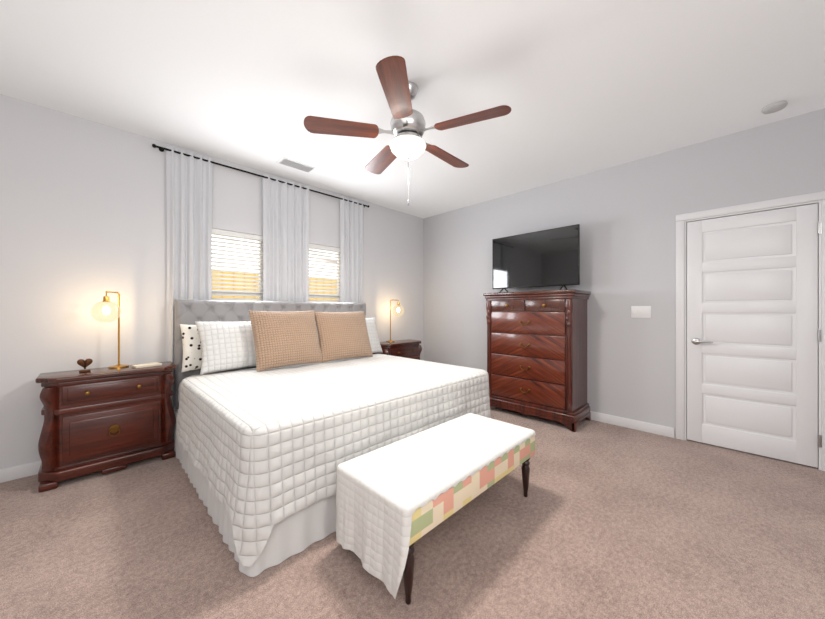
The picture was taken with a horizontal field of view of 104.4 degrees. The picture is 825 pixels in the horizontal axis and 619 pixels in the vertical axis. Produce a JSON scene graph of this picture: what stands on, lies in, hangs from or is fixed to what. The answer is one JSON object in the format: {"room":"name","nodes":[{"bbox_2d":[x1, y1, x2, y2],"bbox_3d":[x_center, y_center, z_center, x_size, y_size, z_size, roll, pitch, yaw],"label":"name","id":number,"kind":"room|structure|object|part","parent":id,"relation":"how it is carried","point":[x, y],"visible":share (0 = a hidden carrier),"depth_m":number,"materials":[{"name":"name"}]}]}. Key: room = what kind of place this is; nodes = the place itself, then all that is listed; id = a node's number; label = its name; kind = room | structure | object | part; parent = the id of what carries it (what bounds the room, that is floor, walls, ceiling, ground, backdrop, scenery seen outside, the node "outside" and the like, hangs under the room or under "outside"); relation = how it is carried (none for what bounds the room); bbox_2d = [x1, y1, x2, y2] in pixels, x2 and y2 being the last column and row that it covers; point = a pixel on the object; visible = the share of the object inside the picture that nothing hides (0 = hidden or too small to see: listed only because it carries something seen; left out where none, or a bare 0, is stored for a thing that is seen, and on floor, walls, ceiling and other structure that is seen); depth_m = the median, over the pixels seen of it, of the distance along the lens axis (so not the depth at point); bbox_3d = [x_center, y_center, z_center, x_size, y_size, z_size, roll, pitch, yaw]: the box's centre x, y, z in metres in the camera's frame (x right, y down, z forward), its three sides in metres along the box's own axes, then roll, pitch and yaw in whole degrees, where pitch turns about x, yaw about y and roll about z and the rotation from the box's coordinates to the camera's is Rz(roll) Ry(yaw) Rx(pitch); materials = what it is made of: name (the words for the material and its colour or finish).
{"room":"bedroom","nodes":[
{"label":"bedroom","id":0,"kind":"room"},
{"bbox_2d":[0,94,423,468],"bbox_3d":[-1.658,-0.150,3.610,5.360,2.740,0.150,0,0,-45],"label":"wall","id":1,"kind":"structure","parent":0,"point":[83,215],"depth_m":2.59,"materials":[{"name":"white paint"}]},
{"bbox_2d":[0,460,41,482],"bbox_3d":[-1.652,1.173,3.497,5.210,0.095,0.018,0,0,-45],"label":"baseboard","id":2,"kind":"structure","parent":1,"relation":"attached to","point":[19,471],"depth_m":2.31,"materials":[{"name":"white wood"}]},
{"bbox_2d":[212,241,262,297],"bbox_3d":[-1.857,-0.175,3.384,0.560,1.270,0.128,0,0,-45],"label":"window","id":3,"kind":"structure","parent":1,"relation":"in","point":[259,278],"depth_m":3.56,"materials":[{"name":"white plastic"}]},
{"bbox_2d":[212,228,262,300],"bbox_3d":[-1.839,-0.199,3.366,0.550,1.218,0.054,0,0,-45],"label":"window blinds","id":4,"kind":"object","parent":3,"relation":"attached to","point":[226,233],"visible":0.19,"depth_m":3.36,"materials":[{"name":"white plastic"}]},
{"bbox_2d":[152,144,369,406],"bbox_3d":[-1.454,-0.145,3.661,2.382,2.670,0.064,0,0,-45],"label":"curtains","id":5,"kind":"object","parent":1,"relation":"attached to","point":[285,231],"visible":0.65,"depth_m":3.51,"materials":[{"name":"grey fabric"}]},
{"bbox_3d":[-2.091,-0.145,3.014,0.380,2.670,0.050,0,0,-45],"label":"panel","id":6,"kind":"part","parent":5,"relation":"part of","materials":[{"name":"fabric"}]},
{"bbox_3d":[-1.458,-1.445,3.664,2.382,0.040,0.055,0,0,-45],"label":"rod","id":7,"kind":"part","parent":5,"relation":"part of","materials":[{"name":"black metal"}]},
{"bbox_3d":[-1.439,-0.145,3.666,0.572,2.670,0.050,0,0,-45],"label":"panel","id":8,"kind":"part","parent":5,"relation":"part of","materials":[{"name":"fabric"}]},
{"bbox_3d":[-0.803,-0.145,4.303,0.395,2.670,0.050,0,0,-45],"label":"panel","id":9,"kind":"part","parent":5,"relation":"part of","materials":[{"name":"fabric"}]},
{"bbox_2d":[309,253,339,299],"bbox_3d":[-1.143,-0.175,4.098,0.560,1.270,0.128,0,0,-45],"label":"window","id":10,"kind":"structure","parent":1,"relation":"in","point":[337,283],"depth_m":4.27,"materials":[{"name":"white plastic"}]},
{"bbox_2d":[309,243,339,301],"bbox_3d":[-1.125,-0.199,4.081,0.550,1.218,0.054,0,0,-45],"label":"window blinds","id":11,"kind":"object","parent":10,"relation":"attached to","point":[323,248],"visible":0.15,"depth_m":4.07,"materials":[{"name":"white plastic"}]},
{"bbox_2d":[0,407,824,618],"bbox_3d":[0.127,1.280,1.718,5.510,0.120,5.350,0,0,-45],"label":"floor","id":12,"kind":"structure","parent":0,"point":[601,520],"depth_m":1.63,"materials":[{"name":"carpet"}]},
{"bbox_2d":[35,361,175,492],"bbox_3d":[-2.323,0.843,2.486,0.776,0.755,0.356,0,0,-45],"label":"nightstand","id":13,"kind":"object","parent":12,"relation":"on","point":[104,420],"visible":1,"depth_m":2.34,"materials":[{"name":"brown wood"}]},
{"bbox_2d":[77,358,92,372],"bbox_3d":[-2.432,0.415,2.376,0.083,0.098,0.040,0,0,-45],"label":"figurine","id":14,"kind":"object","parent":13,"relation":"on","point":[84,364],"visible":1,"depth_m":2.37,"materials":[{"name":"brown wood"}]},
{"bbox_2d":[91,291,128,368],"bbox_3d":[-2.358,0.161,2.501,0.222,0.606,0.232,0,0,-45],"label":"lamp","id":15,"kind":"object","parent":13,"relation":"on","point":[106,310],"visible":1,"depth_m":2.52,"materials":[{"name":"gold metal"}]},
{"bbox_3d":[-2.355,0.019,2.461,0.170,0.166,0.170,0,0,-45],"label":"globe","id":16,"kind":"part","parent":15,"relation":"part of","materials":[{"name":"clear glass"}]},
{"bbox_2d":[132,362,161,367],"bbox_3d":[-2.167,0.455,2.613,0.100,0.018,0.170,0,0,33],"label":"book","id":17,"kind":"object","parent":13,"relation":"on","point":[147,365],"visible":1,"depth_m":2.60,"materials":[{"name":"beige paper"}]},
{"bbox_2d":[173,299,490,576],"bbox_3d":[-0.700,0.565,2.861,2.171,1.310,2.065,0,0,-45],"label":"bed","id":18,"kind":"object","parent":12,"relation":"on","point":[283,410],"visible":0.96,"depth_m":2.10,"materials":[{"name":"fabric"}]},
{"bbox_2d":[373,339,421,359],"bbox_3d":[-0.198,0.843,4.610,0.776,0.755,0.356,0,0,-45],"label":"nightstand","id":19,"kind":"object","parent":12,"relation":"on","point":[410,348],"visible":0.38,"depth_m":4.51,"materials":[{"name":"brown wood"}]},
{"bbox_2d":[386,300,403,341],"bbox_3d":[-0.245,0.161,4.621,0.232,0.606,0.222,0,0,-45],"label":"lamp","id":20,"kind":"object","parent":19,"relation":"on","point":[398,310],"visible":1,"depth_m":4.61,"materials":[{"name":"gold metal"}]},
{"bbox_3d":[-0.205,0.019,4.625,0.170,0.166,0.170,0,0,-45],"label":"globe","id":21,"kind":"part","parent":20,"relation":"part of","materials":[{"name":"clear glass"}]},
{"bbox_2d":[336,413,535,604],"bbox_3d":[0.187,1.004,1.862,1.222,0.432,0.571,0,0,-45],"label":"bench","id":22,"kind":"object","parent":12,"relation":"on","point":[396,501],"visible":1,"depth_m":1.53,"materials":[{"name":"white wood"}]},
{"bbox_3d":[0.210,0.882,1.861,1.170,0.135,0.515,0,0,-45],"label":"seat","id":23,"kind":"part","parent":22,"relation":"part of","materials":[{"name":"fabric"}]},
{"bbox_2d":[483,289,590,431],"bbox_3d":[1.412,0.510,3.717,0.516,1.420,1.060,0,0,-45],"label":"dresser","id":24,"kind":"object","parent":12,"relation":"on","point":[537,353],"visible":0.98,"depth_m":3.46,"materials":[{"name":"brown wood"}]},
{"bbox_3d":[1.103,-0.045,3.713,0.020,0.120,0.419,0,0,-45],"label":"drawer","id":25,"kind":"part","parent":24,"relation":"part of","materials":[{"name":"brown wood"}]},
{"bbox_3d":[1.256,0.897,3.561,0.020,0.235,0.850,0,0,-45],"label":"drawer","id":26,"kind":"part","parent":24,"relation":"part of","materials":[{"name":"brown wood"}]},
{"bbox_3d":[1.256,0.647,3.561,0.020,0.235,0.850,0,0,-45],"label":"drawer","id":27,"kind":"part","parent":24,"relation":"part of","materials":[{"name":"brown wood"}]},
{"bbox_3d":[1.256,0.398,3.561,0.020,0.235,0.850,0,0,-45],"label":"drawer","id":28,"kind":"part","parent":24,"relation":"part of","materials":[{"name":"brown wood"}]},
{"bbox_3d":[1.256,0.147,3.561,0.020,0.235,0.850,0,0,-45],"label":"drawer","id":29,"kind":"part","parent":24,"relation":"part of","materials":[{"name":"brown wood"}]},
{"bbox_2d":[492,224,579,292],"bbox_3d":[1.411,-0.554,3.772,0.247,0.705,1.040,0,0,-45],"label":"tv","id":30,"kind":"object","parent":24,"relation":"on","point":[546,258],"visible":0.9,"depth_m":3.70,"materials":[{"name":"black plastic"}]},
{"bbox_3d":[1.408,-0.045,3.409,0.020,0.120,0.419,0,0,-45],"label":"drawer","id":31,"kind":"part","parent":24,"relation":"part of","materials":[{"name":"brown wood"}]},
{"bbox_2d":[0,0,824,218],"bbox_3d":[0.127,-1.580,1.718,5.510,0.120,5.350,0,0,-45],"label":"ceiling","id":32,"kind":"structure","parent":0,"point":[580,87],"depth_m":2.09,"materials":[{"name":"white paint"}]},
{"bbox_2d":[277,157,315,172],"bbox_3d":[-1.216,-1.512,3.366,0.360,0.017,0.160,0,0,-45],"label":"ceiling vent","id":33,"kind":"object","parent":32,"relation":"in","point":[295,164],"visible":1,"depth_m":3.34,"materials":[{"name":"white plastic"}]},
{"bbox_2d":[304,56,510,204],"bbox_3d":[0.000,-1.140,2.240,1.269,0.760,1.312,0,0,-45],"label":"fan","id":34,"kind":"object","parent":32,"relation":"hanging from","point":[407,126],"visible":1,"depth_m":2.10,"materials":[{"name":"brown wood"}]},
{"bbox_3d":[-0.466,-1.200,2.116,0.485,0.035,0.148,0,0,-11],"label":"blade","id":35,"kind":"part","parent":34,"relation":"part of","materials":[{"name":"brown wood"}]},
{"bbox_3d":[-0.246,-1.200,2.587,0.148,0.035,0.485,0,0,-29],"label":"blade","id":36,"kind":"part","parent":34,"relation":"part of","materials":[{"name":"brown wood"}]},
{"bbox_3d":[-0.085,-1.200,1.761,0.148,0.035,0.485,0,0,7],"label":"blade","id":37,"kind":"part","parent":34,"relation":"part of","materials":[{"name":"brown wood"}]},
{"bbox_3d":[-0.031,-1.271,2.200,0.244,0.498,0.244,0,0,-45],"label":"motor","id":38,"kind":"part","parent":34,"relation":"part of","materials":[{"name":"silver metal"}]},
{"bbox_3d":[-0.031,-1.090,2.200,0.252,0.100,0.252,0,0,-45],"label":"lamp shade","id":39,"kind":"part","parent":34,"relation":"part of","materials":[{"name":"white glass"}]},
{"bbox_3d":[-0.031,-0.961,2.321,0.037,0.402,0.037,0,0,-45],"label":"chain","id":40,"kind":"part","parent":34,"relation":"part of","materials":[{"name":"grey metal"}]},
{"bbox_3d":[0.271,-1.200,2.524,0.148,0.035,0.485,0,0,43],"label":"blade","id":41,"kind":"part","parent":34,"relation":"part of","materials":[{"name":"brown wood"}]},
{"bbox_3d":[0.370,-1.200,2.014,0.485,0.035,0.148,0,0,25],"label":"blade","id":42,"kind":"part","parent":34,"relation":"part of","materials":[{"name":"brown wood"}]},
{"bbox_2d":[761,101,787,113],"bbox_3d":[2.694,-1.502,2.383,0.132,0.037,0.132,0,0,-45],"label":"smoke detector","id":43,"kind":"object","parent":32,"relation":"attached to","point":[774,107],"visible":1,"depth_m":2.36,"materials":[{"name":"grey plastic"}]},
{"bbox_2d":[424,108,824,437],"bbox_3d":[2.022,-0.150,3.613,0.150,2.740,5.050,0,0,-45],"label":"wall","id":44,"kind":"structure","parent":0,"point":[624,215],"depth_m":3.33,"materials":[{"name":"grey paint"}]},
{"bbox_2d":[585,411,673,437],"bbox_3d":[1.346,1.173,4.174,0.014,0.095,3.220,0,0,-45],"label":"baseboard","id":45,"kind":"structure","parent":44,"relation":"attached to","point":[605,418],"depth_m":3.26,"materials":[{"name":"white wood"}]},
{"bbox_2d":[631,306,650,317],"bbox_3d":[2.300,0.025,3.223,0.010,0.120,0.165,0,0,-45],"label":"light switch","id":46,"kind":"object","parent":44,"relation":"attached to","point":[640,311],"visible":1,"depth_m":3.22,"materials":[{"name":"white plastic"}]},
{"bbox_2d":[676,191,824,470],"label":"door frame","id":47,"kind":"structure","parent":44,"relation":"in","point":[797,199],"depth_m":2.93,"materials":[{"name":"white painted wood"}]},
{"bbox_3d":[2.608,0.290,2.881,0.057,0.062,0.146,0,0,-45],"label":"handle","id":48,"kind":"part","parent":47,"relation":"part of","materials":[{"name":"silver metal"}]},
{"bbox_2d":[687,203,821,467],"bbox_3d":[2.840,0.199,2.706,0.048,2.018,0.790,0,0,-45],"label":"door","id":49,"kind":"structure","parent":44,"relation":"in","point":[752,316],"depth_m":2.67,"materials":[{"name":"white wood"}]},
{"bbox_3d":[3.096,0.190,2.425,0.013,1.710,0.030,0,0,-45],"label":"door hinges","id":50,"kind":"part","parent":49,"relation":"part of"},
{"label":"outside","id":51,"kind":"structure","parent":0,"visible":0},
{"bbox_2d":[212,235,336,300],"bbox_3d":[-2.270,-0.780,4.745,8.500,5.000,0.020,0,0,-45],"label":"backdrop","id":52,"kind":"structure","parent":51,"point":[222,244],"depth_m":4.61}
]}

